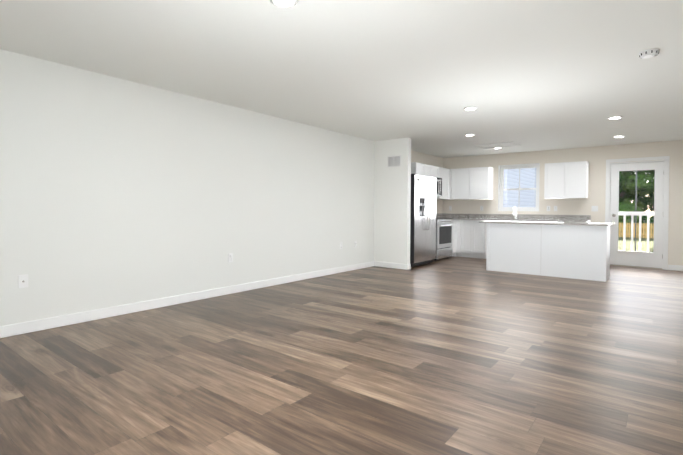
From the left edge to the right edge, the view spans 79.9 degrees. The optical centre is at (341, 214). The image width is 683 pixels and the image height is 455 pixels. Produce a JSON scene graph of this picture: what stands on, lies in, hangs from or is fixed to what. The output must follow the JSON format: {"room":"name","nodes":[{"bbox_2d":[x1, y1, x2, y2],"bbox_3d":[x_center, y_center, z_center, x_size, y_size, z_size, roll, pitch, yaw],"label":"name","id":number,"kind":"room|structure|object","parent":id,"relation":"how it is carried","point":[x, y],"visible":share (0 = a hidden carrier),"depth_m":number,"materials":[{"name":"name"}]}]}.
{"room":"empty living room","nodes":[
{"label":"empty living room","id":0,"kind":"room"},
{"bbox_2d":[0,49,442,325],"bbox_3d":[-0.877,-0.191,6.139,0.150,2.440,11.470,1,1,38],"label":"wall","id":1,"kind":"structure","parent":0,"point":[114,191],"depth_m":4.48,"materials":[{"name":"white paint"}]},
{"bbox_2d":[18,274,27,287],"bbox_3d":[-2.784,0.589,3.567,0.021,0.115,0.070,1,1,38],"label":"outlet","id":2,"kind":"object","parent":1,"relation":"attached to","point":[22,281],"visible":1,"depth_m":3.56,"materials":[{"name":"white plastic"}]},
{"bbox_2d":[0,261,373,337],"bbox_3d":[-1.810,0.989,4.831,0.014,0.100,7.946,1,1,38],"label":"baseboard","id":3,"kind":"structure","parent":1,"relation":"attached to","point":[39,325],"depth_m":4.47,"materials":[{"name":"white wood"}]},
{"bbox_2d":[228,253,232,261],"bbox_3d":[-1.442,0.566,5.298,0.010,0.115,0.070,1,1,38],"label":"electrical outlet","id":4,"kind":"object","parent":1,"relation":"attached to","point":[230,257],"visible":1,"depth_m":5.29,"materials":[{"name":"white plastic"}]},
{"bbox_2d":[428,176,441,195],"bbox_3d":[1.982,-0.629,9.310,0.438,0.425,0.732,1,1,38],"label":"microwave","id":5,"kind":"object","parent":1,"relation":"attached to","point":[438,186],"visible":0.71,"depth_m":9.32,"materials":[{"name":"silver metal"}]},
{"bbox_2d":[0,256,682,454],"bbox_3d":[1.304,1.114,4.449,5.700,0.100,11.470,1,1,38],"label":"floor","id":6,"kind":"structure","parent":0,"point":[457,355],"depth_m":2.79,"materials":[{"name":"brown wood"}]},
{"bbox_2d":[410,174,435,266],"bbox_3d":[1.380,0.127,8.192,0.834,1.783,0.950,1,1,38],"label":"refrigerator","id":7,"kind":"object","parent":6,"relation":"on","point":[423,225],"visible":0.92,"depth_m":7.88,"materials":[{"name":"silver metal"}]},
{"bbox_2d":[433,218,453,260],"bbox_3d":[2.075,0.552,9.213,0.686,0.918,0.764,1,1,38],"label":"range oven","id":8,"kind":"object","parent":6,"relation":"on","point":[444,228],"visible":0.54,"depth_m":8.97,"materials":[{"name":"silver metal"}]},
{"bbox_2d":[411,161,590,258],"bbox_3d":[3.258,-0.035,8.662,3.266,2.120,2.101,1,1,38],"label":"kitchen cabinets","id":9,"kind":"object","parent":6,"relation":"on","point":[566,180],"visible":0.6,"depth_m":9.38,"materials":[{"name":"white painted wood"},{"name":"stone countertop"}]},
{"bbox_2d":[436,213,590,221],"bbox_3d":[3.263,0.073,8.671,3.266,0.131,2.081,1,1,38],"label":"countertop","id":10,"kind":"structure","parent":9,"relation":"on","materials":[{"name":"grey stone"}]},
{"bbox_2d":[512,207,516,218],"bbox_3d":[3.933,-0.030,9.304,0.110,0.268,0.195,1,1,38],"label":"faucet","id":11,"kind":"object","parent":9,"relation":"on","point":[514,216],"depth_m":9.33,"materials":[{"name":"silver metal"}]},
{"bbox_2d":[487,224,609,281],"bbox_3d":[3.599,0.609,7.187,1.860,0.872,0.621,1,1,38],"label":"kitchen island","id":12,"kind":"object","parent":6,"relation":"on","point":[576,250],"depth_m":6.85,"materials":[{"name":"white paint"}]},
{"bbox_2d":[479,220,610,227],"bbox_3d":[3.557,0.155,7.218,2.011,0.030,0.680,1,1,38],"label":"island countertop","id":13,"kind":"structure","parent":12,"relation":"on","point":[491,221],"depth_m":7.12,"materials":[{"name":"white stone"}]},
{"bbox_2d":[0,0,682,157],"bbox_3d":[1.320,-1.436,4.417,5.700,0.120,11.470,1,1,38],"label":"ceiling","id":14,"kind":"structure","parent":0,"point":[533,75],"depth_m":3.63,"materials":[{"name":"white paint"}]},
{"bbox_2d":[270,0,297,6],"bbox_3d":[-0.367,-1.358,2.595,0.184,0.011,0.184,1,1,38],"label":"recessed light","id":15,"kind":"object","parent":14,"relation":"in","point":[285,3],"visible":1,"depth_m":2.61,"materials":[{"name":"white"}]},
{"bbox_2d":[463,106,477,109],"bbox_3d":[1.682,-1.378,5.321,0.184,0.011,0.184,1,1,38],"label":"recessed light","id":16,"kind":"object","parent":14,"relation":"in","point":[470,108],"visible":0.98,"depth_m":5.29,"materials":[{"name":"white"}]},
{"bbox_2d":[474,141,520,148],"bbox_3d":[3.184,-1.405,8.315,0.770,0.012,0.530,1,1,38],"label":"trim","id":17,"kind":"structure","parent":14,"relation":"attached to","point":[497,145],"depth_m":8.34,"materials":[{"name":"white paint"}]},
{"bbox_2d":[607,116,622,118],"bbox_3d":[3.889,-1.370,5.795,0.184,0.011,0.184,1,1,38],"label":"recessed light","id":18,"kind":"object","parent":14,"relation":"in","point":[615,117],"visible":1,"depth_m":5.75,"materials":[{"name":"white"}]},
{"bbox_2d":[639,48,659,57],"bbox_3d":[2.568,-1.335,3.401,0.144,0.038,0.144,1,1,38],"label":"smoke detector","id":19,"kind":"object","parent":14,"relation":"attached to","point":[649,53],"visible":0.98,"depth_m":3.37,"materials":[{"name":"white plastic"}]},
{"bbox_2d":[374,137,410,263],"bbox_3d":[0.967,-0.199,7.789,0.730,2.440,0.120,1,1,38],"label":"wall","id":20,"kind":"structure","parent":0,"point":[392,204],"depth_m":7.71,"materials":[{"name":"white paint"}]},
{"bbox_2d":[374,261,407,269],"bbox_3d":[0.924,0.971,7.746,0.744,0.100,0.014,1,1,38],"label":"baseboard","id":21,"kind":"structure","parent":20,"relation":"attached to","point":[391,265],"depth_m":7.72,"materials":[{"name":"white wood"}]},
{"bbox_2d":[387,155,400,167],"bbox_3d":[0.988,-0.995,7.677,0.300,0.225,0.019,1,1,38],"label":"air vent","id":22,"kind":"object","parent":20,"relation":"in","point":[394,161],"visible":1,"depth_m":7.68,"materials":[{"name":"white plastic"}]},
{"bbox_2d":[443,140,682,265],"bbox_3d":[4.792,-0.188,8.897,5.400,2.440,0.150,1,1,38],"label":"wall","id":23,"kind":"structure","parent":0,"point":[596,157],"depth_m":8.50,"materials":[{"name":"beige paint"}]},
{"bbox_2d":[498,163,539,210],"bbox_3d":[4.109,-0.609,9.428,0.898,1.078,0.148,1,1,38],"label":"window","id":24,"kind":"structure","parent":23,"relation":"in","point":[501,168],"depth_m":9.45,"materials":[{"name":"white"}]},
{"bbox_2d":[591,206,597,210],"bbox_3d":[5.245,-0.115,8.439,0.115,0.115,0.013,1,1,38],"label":"double light switch","id":25,"kind":"object","parent":23,"relation":"attached to","point":[594,208],"visible":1,"depth_m":8.44,"materials":[{"name":"white plastic"}]},
{"bbox_2d":[610,265,661,268],"bbox_3d":[5.836,1.040,8.098,0.850,0.016,0.200,1,1,38],"label":"door threshold sill","id":26,"kind":"structure","parent":23,"relation":"attached to","point":[636,266],"depth_m":8.03,"materials":[{"name":"silver metal"}]},
{"bbox_2d":[610,161,663,267],"bbox_3d":[5.825,0.010,8.064,0.846,2.044,0.069,1,1,38],"label":"door","id":27,"kind":"structure","parent":23,"relation":"in","point":[653,259],"depth_m":8.02,"materials":[{"name":"white wood"}]},
{"bbox_2d":[605,156,669,269],"bbox_3d":[5.835,-0.029,8.075,1.010,2.155,0.166,1,1,38],"label":"door frame","id":28,"kind":"structure","parent":23,"relation":"attached to","point":[665,159],"depth_m":7.76,"materials":[{"name":"white wood"}]},
{"bbox_2d":[668,265,682,270],"bbox_3d":[6.524,1.011,7.451,0.860,0.100,0.014,1,1,38],"label":"baseboard","id":29,"kind":"structure","parent":23,"relation":"attached to","point":[676,267],"depth_m":7.64,"materials":[{"name":"white wood"}]},
{"label":"outside","id":30,"kind":"structure","parent":0,"visible":0},
{"bbox_2d":[618,221,653,251],"bbox_3d":[40.444,1.645,50.939,130.000,0.200,109.979,1,1,38],"label":"lawn","id":31,"kind":"structure","parent":30,"point":[643,244],"depth_m":23.33,"materials":[{"name":"green plant"}]},
{"bbox_2d":[503,168,535,206],"bbox_3d":[5.592,-2.949,19.873,11.800,9.302,14.379,1,1,38],"label":"neighbouring house","id":32,"kind":"structure","parent":31,"relation":"on","point":[525,176],"depth_m":12.97,"materials":[{"name":"grey"}]},
{"bbox_2d":[618,223,653,237],"bbox_3d":[21.895,1.149,28.687,36.085,1.100,0.120,1,1,38],"label":"fence","id":33,"kind":"object","parent":31,"relation":"on","point":[628,233],"depth_m":29.20,"materials":[{"name":"brown wood"}]},
{"bbox_2d":[635,171,636,250],"bbox_3d":[6.147,-0.155,8.506,0.025,4.000,0.026,1,1,38],"label":"pole","id":34,"kind":"object","parent":31,"relation":"on","point":[635,208],"depth_m":8.50,"materials":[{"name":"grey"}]},
{"bbox_2d":[619,211,653,251],"bbox_3d":[5.978,0.882,8.278,1.380,1.930,0.140,1,1,38],"label":"guardrail","id":35,"kind":"object","parent":31,"relation":"on","point":[633,214],"depth_m":8.24,"materials":[{"name":"white wood"}]},
{"bbox_2d":[619,170,654,236],"bbox_3d":[27.980,-6.373,24.615,68.800,17.392,31.332,1,1,38],"label":"trees","id":36,"kind":"object","parent":31,"relation":"on","point":[644,188],"depth_m":34.33,"materials":[{"name":"green plant"}]}
]}

